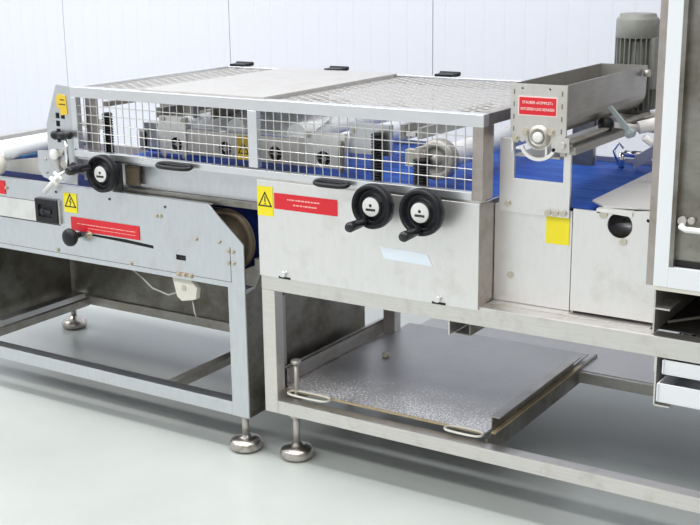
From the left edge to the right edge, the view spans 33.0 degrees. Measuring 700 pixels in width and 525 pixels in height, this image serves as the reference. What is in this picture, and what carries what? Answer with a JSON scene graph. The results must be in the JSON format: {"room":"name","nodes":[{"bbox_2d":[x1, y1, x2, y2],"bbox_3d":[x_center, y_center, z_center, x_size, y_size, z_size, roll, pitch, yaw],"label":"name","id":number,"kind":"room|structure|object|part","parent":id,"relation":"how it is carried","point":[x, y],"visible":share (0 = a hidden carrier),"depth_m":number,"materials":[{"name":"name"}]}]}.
{"room":"processing plant","nodes":[
{"label":"processing plant","id":0,"kind":"room"},
{"bbox_2d":[0,0,660,159],"bbox_3d":[-0.097,-1.761,5.324,12.800,3.600,0.100,9,17,31],"label":"wall","id":1,"kind":"structure","parent":0,"point":[44,44],"depth_m":5.56,"materials":[{"name":"white painted wall panels"}]},
{"bbox_3d":[-1.997,-2.044,6.489,1.121,3.600,0.080,9,17,31],"label":"panel","id":2,"kind":"part","parent":1,"relation":"part of","materials":[{"name":"white"}]},
{"bbox_3d":[-1.048,-1.901,5.902,1.121,3.600,0.080,9,17,31],"label":"panel","id":3,"kind":"part","parent":1,"relation":"part of","materials":[{"name":"white"}]},
{"bbox_3d":[-0.100,-1.758,5.314,1.121,3.600,0.080,9,17,31],"label":"panel","id":4,"kind":"part","parent":1,"relation":"part of","materials":[{"name":"white"}]},
{"bbox_3d":[0.849,-1.616,4.727,1.121,3.600,0.080,9,17,31],"label":"panel","id":5,"kind":"part","parent":1,"relation":"part of","materials":[{"name":"white"}]},
{"bbox_2d":[0,304,699,524],"bbox_3d":[-2.235,0.749,3.055,11.200,0.050,7.000,9,17,31],"label":"floor","id":6,"kind":"structure","parent":0,"point":[74,450],"depth_m":3.50,"materials":[{"name":"grey concrete"}]},
{"bbox_2d":[0,119,364,453],"bbox_3d":[-0.716,-0.035,4.372,1.788,0.759,1.277,9,17,31],"label":"conveyor","id":7,"kind":"object","parent":6,"relation":"on","point":[68,248],"visible":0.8,"depth_m":3.73,"materials":[{"name":"metal"}]},
{"bbox_2d":[0,154,5,173],"bbox_3d":[-1.165,-0.320,3.869,0.070,0.070,0.042,9,17,31],"label":"pulley","id":8,"kind":"object","parent":7,"relation":"on","point":[2,159],"visible":1,"depth_m":3.86,"materials":[{"name":"beige plastic"}]},
{"bbox_3d":[-1.316,-0.211,4.005,0.715,0.065,0.001,9,17,31],"label":"access panel","id":9,"kind":"part","parent":7,"relation":"part of","materials":[{"name":"metal"}]},
{"bbox_3d":[-1.267,-0.012,4.411,0.005,0.410,0.584,9,17,31],"label":"panel","id":10,"kind":"part","parent":7,"relation":"part of","materials":[{"name":"metal"}]},
{"bbox_3d":[-1.175,0.174,4.479,0.045,0.028,0.439,9,17,31],"label":"guide rail","id":11,"kind":"part","parent":7,"relation":"part of","materials":[{"name":"metal"}]},
{"bbox_3d":[-1.195,0.214,4.443,0.040,0.030,0.566,9,17,31],"label":"cross rail","id":12,"kind":"part","parent":7,"relation":"part of","materials":[{"name":"metal"}]},
{"bbox_2d":[34,197,61,223],"bbox_3d":[-0.966,-0.165,3.779,0.106,0.076,0.012,9,17,31],"label":"socket","id":13,"kind":"object","parent":7,"relation":"attached to","point":[47,210],"depth_m":3.77,"materials":[{"name":"black plastic"}]},
{"bbox_2d":[0,122,98,174],"bbox_3d":[-1.000,-0.385,4.038,0.370,0.125,0.431,9,17,31],"label":"roller","id":14,"kind":"object","parent":7,"relation":"on","point":[14,148],"visible":0.44,"depth_m":3.93,"materials":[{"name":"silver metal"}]},
{"bbox_3d":[-0.937,-0.439,4.241,0.090,0.125,0.010,9,17,31],"label":"bearing plate","id":15,"kind":"part","parent":14,"relation":"part of","materials":[{"name":"silver metal"}]},
{"bbox_3d":[-0.870,-0.081,3.712,0.058,0.058,0.056,9,17,31],"label":"clamp knob","id":16,"kind":"part","parent":7,"relation":"part of","materials":[{"name":"black plastic"}]},
{"bbox_3d":[-1.113,-0.083,4.675,0.040,0.492,0.040,9,17,31],"label":"leg","id":17,"kind":"part","parent":7,"relation":"part of","materials":[{"name":"metal"}]},
{"bbox_2d":[77,223,134,232],"bbox_3d":[-0.757,-0.108,3.661,0.244,0.003,0.001,9,17,31],"label":"print","id":18,"kind":"object","parent":7,"relation":"on","point":[88,227],"depth_m":3.66,"materials":[{"name":"white"}]},
{"bbox_3d":[-0.682,-0.333,4.324,1.420,0.160,0.012,9,17,31],"label":"plate","id":19,"kind":"part","parent":7,"relation":"part of","materials":[{"name":"silver metal"}]},
{"bbox_3d":[-0.885,0.350,3.901,1.293,0.043,0.044,9,17,31],"label":"rail","id":20,"kind":"part","parent":7,"relation":"part of","materials":[{"name":"metal"}]},
{"bbox_3d":[-0.960,-0.134,3.794,1.555,0.236,0.004,9,17,31],"label":"plate","id":21,"kind":"part","parent":7,"relation":"part of","materials":[{"name":"metal"}]},
{"bbox_3d":[-0.555,0.215,4.387,1.278,0.035,0.030,9,17,31],"label":"rail","id":22,"kind":"part","parent":7,"relation":"part of","materials":[{"name":"metal"}]},
{"bbox_3d":[-0.559,-0.009,4.326,1.278,0.429,0.006,9,17,31],"label":"panel","id":23,"kind":"part","parent":7,"relation":"part of","materials":[{"name":"metal"}]},
{"bbox_3d":[-0.425,0.331,3.967,0.035,0.028,0.566,9,17,31],"label":"cross rail","id":24,"kind":"part","parent":7,"relation":"part of","materials":[{"name":"metal"}]},
{"bbox_3d":[-0.316,0.264,3.501,0.062,0.400,0.045,9,17,31],"label":"leg","id":25,"kind":"part","parent":7,"relation":"part of","materials":[{"name":"metal"}]},
{"bbox_3d":[-0.314,0.483,3.558,0.036,0.073,0.031,-4,15,-12],"label":"threaded stem","id":26,"kind":"part","parent":7,"relation":"part of","materials":[{"name":"metal"}]},
{"bbox_3d":[-0.210,0.239,3.579,0.036,0.302,0.036,9,17,31],"label":"post","id":27,"kind":"part","parent":7,"relation":"part of","materials":[{"name":"metal"}]},
{"bbox_3d":[-0.126,0.183,3.727,0.002,0.428,0.649,9,17,31],"label":"panel","id":28,"kind":"part","parent":7,"relation":"part of","materials":[{"name":"metal"}]},
{"bbox_2d":[37,61,699,513],"bbox_3d":[0.582,0.053,3.363,3.198,1.072,1.145,9,17,31],"label":"machine","id":29,"kind":"object","parent":6,"relation":"on","point":[556,258],"depth_m":3.21,"materials":[{"name":"metal"}]},
{"bbox_3d":[-0.920,-0.255,3.719,0.092,0.081,0.053,9,17,31],"label":"toggle handle","id":30,"kind":"part","parent":29,"relation":"part of","materials":[{"name":"white plastic"}]},
{"bbox_3d":[-0.932,-0.339,3.720,0.036,0.036,0.013,9,17,31],"label":"white knob","id":31,"kind":"part","parent":29,"relation":"part of","materials":[{"name":"plastic"}]},
{"bbox_3d":[-0.926,-0.405,3.716,0.169,0.310,0.005,9,17,31],"label":"plate","id":32,"kind":"part","parent":29,"relation":"part of","materials":[{"name":"metal"}]},
{"bbox_3d":[-0.920,-0.307,3.727,0.028,0.050,0.010,9,17,31],"label":"bracket arm","id":33,"kind":"part","parent":29,"relation":"part of","materials":[{"name":"metal"}]},
{"bbox_3d":[-0.894,-0.395,3.675,0.093,0.034,0.032,11,19,38],"label":"clamp lever","id":34,"kind":"part","parent":29,"relation":"part of","materials":[{"name":"black plastic"}]},
{"bbox_3d":[-0.881,-0.344,3.678,0.012,0.095,0.012,9,17,31],"label":"rod","id":35,"kind":"part","parent":29,"relation":"part of","materials":[{"name":"silver metal"}]},
{"bbox_3d":[-0.845,-0.433,3.658,0.022,0.160,0.022,9,17,31],"label":"post","id":36,"kind":"part","parent":29,"relation":"part of","materials":[{"name":"metal"}]},
{"bbox_3d":[-0.813,-0.281,3.547,0.027,0.027,0.095,9,17,31],"label":"crank handle","id":37,"kind":"part","parent":29,"relation":"part of","materials":[{"name":"black plastic"}]},
{"bbox_3d":[-0.801,-0.435,3.679,0.050,0.170,0.004,9,17,31],"label":"plate","id":38,"kind":"part","parent":29,"relation":"part of","materials":[{"name":"metal"}]},
{"bbox_3d":[-0.641,-0.609,3.938,0.028,0.030,0.718,9,17,31],"label":"rail","id":39,"kind":"part","parent":29,"relation":"part of","materials":[{"name":"metal"}]},
{"bbox_3d":[-0.513,-0.281,3.447,0.137,0.020,0.039,9,17,31],"label":"pull handle","id":40,"kind":"part","parent":29,"relation":"part of","materials":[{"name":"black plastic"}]},
{"bbox_3d":[-0.267,-0.345,3.299,0.032,0.160,0.020,9,17,31],"label":"post","id":41,"kind":"part","parent":29,"relation":"part of","materials":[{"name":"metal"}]},
{"bbox_3d":[-0.271,-0.255,3.328,1.379,0.020,0.022,9,17,31],"label":"rail","id":42,"kind":"part","parent":29,"relation":"part of","materials":[{"name":"metal"}]},
{"bbox_3d":[-0.223,0.256,3.460,0.046,0.375,0.040,9,17,31],"label":"leg","id":43,"kind":"part","parent":29,"relation":"part of","materials":[{"name":"metal"}]},
{"bbox_3d":[-0.259,-0.438,3.274,1.409,0.032,0.028,9,17,31],"label":"rail","id":44,"kind":"part","parent":29,"relation":"part of","materials":[{"name":"metal"}]},
{"bbox_3d":[-0.158,0.359,3.485,0.032,0.156,0.032,9,17,31],"label":"stop rod","id":45,"kind":"part","parent":29,"relation":"part of","materials":[{"name":"metal"}]},
{"bbox_3d":[-0.158,0.488,3.490,0.031,0.095,0.036,-14,20,-41],"label":"threaded stem","id":46,"kind":"part","parent":29,"relation":"part of","materials":[{"name":"metal"}]},
{"bbox_3d":[-0.037,0.344,3.779,0.038,0.038,0.640,9,17,31],"label":"rail","id":47,"kind":"part","parent":29,"relation":"part of","materials":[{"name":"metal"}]},
{"bbox_2d":[287,199,318,203],"bbox_3d":[-0.128,-0.167,3.248,0.110,0.004,0.001,9,17,31],"label":"print","id":48,"kind":"object","parent":29,"relation":"on","point":[289,201],"depth_m":3.25,"materials":[{"name":"white"}]},
{"bbox_3d":[-0.158,-0.377,3.615,1.578,0.352,0.952,9,17,31],"label":"machine guard","id":49,"kind":"part","parent":29,"relation":"part of","materials":[{"name":"silver metal"}]},
{"bbox_3d":[-0.050,-0.211,3.160,0.116,0.020,0.039,9,17,31],"label":"pull handle","id":50,"kind":"part","parent":29,"relation":"part of","materials":[{"name":"black plastic"}]},
{"bbox_3d":[-0.018,0.281,3.824,0.042,0.061,0.600,9,17,31],"label":"slide rail","id":51,"kind":"part","parent":29,"relation":"part of","materials":[{"name":"metal"}]},
{"bbox_3d":[0.018,-0.097,3.043,0.027,0.027,0.082,9,17,31],"label":"crank handle","id":52,"kind":"part","parent":29,"relation":"part of","materials":[{"name":"black plastic"}]},
{"bbox_3d":[0.141,-0.604,3.881,1.409,0.030,0.028,9,17,31],"label":"rail","id":53,"kind":"part","parent":29,"relation":"part of","materials":[{"name":"metal"}]},
{"bbox_3d":[0.142,0.080,4.007,0.046,0.427,0.040,9,17,31],"label":"leg","id":54,"kind":"part","parent":29,"relation":"part of","materials":[{"name":"metal"}]},
{"bbox_3d":[0.152,-0.071,2.961,0.027,0.027,0.082,9,17,31],"label":"crank handle","id":55,"kind":"part","parent":29,"relation":"part of","materials":[{"name":"black plastic"}]},
{"bbox_2d":[285,323,587,437],"bbox_3d":[0.276,0.342,3.628,0.664,0.018,0.790,9,17,31],"label":"tray","id":56,"kind":"object","parent":29,"relation":"on","point":[429,374],"visible":1,"depth_m":3.60,"materials":[{"name":"metal"}]},
{"bbox_3d":[-0.119,0.389,3.446,0.147,0.007,0.047,9,17,31],"label":"wire handle","id":57,"kind":"part","parent":56,"relation":"part of","materials":[{"name":"silver metal"}]},
{"bbox_2d":[382,351,389,357],"bbox_3d":[0.116,0.293,3.778,0.026,0.016,0.026,9,17,31],"label":"dough crumb","id":58,"kind":"object","parent":56,"relation":"on","point":[386,354],"visible":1,"depth_m":3.77,"materials":[{"name":"beige food"}]},
{"bbox_3d":[0.306,0.454,3.182,0.117,0.007,0.047,9,17,31],"label":"wire handle","id":59,"kind":"part","parent":56,"relation":"part of","materials":[{"name":"silver metal"}]},
{"bbox_3d":[0.727,0.192,2.820,2.300,0.051,0.045,9,17,31],"label":"rail","id":60,"kind":"part","parent":29,"relation":"part of","materials":[{"name":"metal"}]},
{"bbox_3d":[0.332,-0.250,2.955,0.030,0.187,0.060,9,17,31],"label":"post","id":61,"kind":"part","parent":29,"relation":"part of","materials":[{"name":"metal"}]},
{"bbox_3d":[0.730,0.560,2.915,2.208,0.040,0.040,9,17,31],"label":"rail","id":62,"kind":"part","parent":29,"relation":"part of","materials":[{"name":"metal"}]},
{"bbox_3d":[0.523,-0.434,3.217,0.028,0.030,0.718,9,17,31],"label":"rail","id":63,"kind":"part","parent":29,"relation":"part of","materials":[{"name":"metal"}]},
{"bbox_3d":[0.537,0.376,3.422,0.004,0.045,0.570,9,17,31],"label":"slide rail","id":64,"kind":"part","parent":29,"relation":"part of","materials":[{"name":"metal"}]},
{"bbox_3d":[0.462,-0.213,2.949,0.190,0.189,0.009,9,17,31],"label":"support plate","id":65,"kind":"part","parent":29,"relation":"part of","materials":[{"name":"metal"}]},
{"bbox_3d":[0.570,0.407,3.495,0.027,0.051,0.799,9,17,31],"label":"cross rail","id":66,"kind":"part","parent":29,"relation":"part of","materials":[{"name":"metal"}]},
{"bbox_2d":[510,63,654,160],"bbox_3d":[0.725,-0.408,3.133,0.323,0.187,0.741,9,17,31],"label":"hopper","id":67,"kind":"object","parent":29,"relation":"on","point":[543,109],"visible":0.98,"depth_m":2.96,"materials":[{"name":"metal"}]},
{"bbox_3d":[0.461,-0.354,2.887,0.147,0.160,0.006,9,17,31],"label":"plate","id":68,"kind":"part","parent":67,"relation":"part of","materials":[{"name":"silver metal"}]},
{"bbox_3d":[0.673,-0.351,3.198,0.157,0.032,0.718,9,17,31],"label":"mounting rail","id":69,"kind":"part","parent":67,"relation":"part of","materials":[{"name":"metal"}]},
{"bbox_3d":[0.702,-0.365,3.064,0.076,0.082,0.027,9,17,31],"label":"clamp lever","id":70,"kind":"part","parent":67,"relation":"part of","materials":[{"name":"grey metal"}]},
{"bbox_3d":[0.721,-0.357,3.098,0.085,0.030,0.016,-6,16,-19],"label":"clamp arm","id":71,"kind":"part","parent":67,"relation":"part of","materials":[{"name":"metal"}]},
{"bbox_3d":[0.786,-0.048,3.103,0.216,0.265,0.523,9,17,31],"label":"frame","id":72,"kind":"part","parent":29,"relation":"part of","materials":[{"name":"metal"}]},
{"bbox_3d":[1.096,0.410,3.470,2.208,0.035,0.035,9,17,31],"label":"rail","id":73,"kind":"part","parent":29,"relation":"part of","materials":[{"name":"metal"}]},
{"bbox_3d":[0.840,-0.203,3.135,0.197,0.022,0.726,9,17,31],"label":"deck plate","id":74,"kind":"part","parent":29,"relation":"part of","materials":[{"name":"silver metal"}]},
{"bbox_2d":[610,12,659,119],"bbox_3d":[0.823,-0.566,3.402,0.136,0.300,0.136,9,17,31],"label":"motor","id":75,"kind":"object","parent":29,"relation":"on","point":[637,33],"visible":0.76,"depth_m":3.35,"materials":[{"name":"grey paint"}]},
{"bbox_2d":[646,0,699,334],"bbox_3d":[1.303,-0.597,2.669,0.970,1.534,0.833,9,17,31],"label":"upper cabinet","id":76,"kind":"object","parent":29,"relation":"attached to","point":[673,255],"visible":1,"depth_m":2.68,"materials":[{"name":"metal"}]},
{"bbox_3d":[1.105,-0.576,2.341,0.877,1.322,0.030,9,17,31],"label":"door panel","id":77,"kind":"part","parent":76,"relation":"part of","materials":[{"name":"metal"}]},
{"bbox_3d":[1.051,-0.036,2.502,0.723,0.018,0.044,9,17,31],"label":"door handle","id":78,"kind":"part","parent":76,"relation":"part of","materials":[{"name":"white plastic"}]},
{"bbox_2d":[656,375,699,409],"bbox_3d":[1.179,0.307,2.792,0.778,0.047,0.464,9,17,31],"label":"tray","id":79,"kind":"object","parent":29,"relation":"hanging from","point":[685,392],"visible":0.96,"depth_m":2.79,"materials":[{"name":"white metal"}]},
{"bbox_2d":[662,334,699,380],"bbox_3d":[1.185,0.248,2.781,0.772,0.036,0.450,9,17,31],"label":"tray","id":80,"kind":"object","parent":29,"relation":"hanging from","point":[689,370],"visible":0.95,"depth_m":2.78,"materials":[{"name":"white metal"}]}
]}

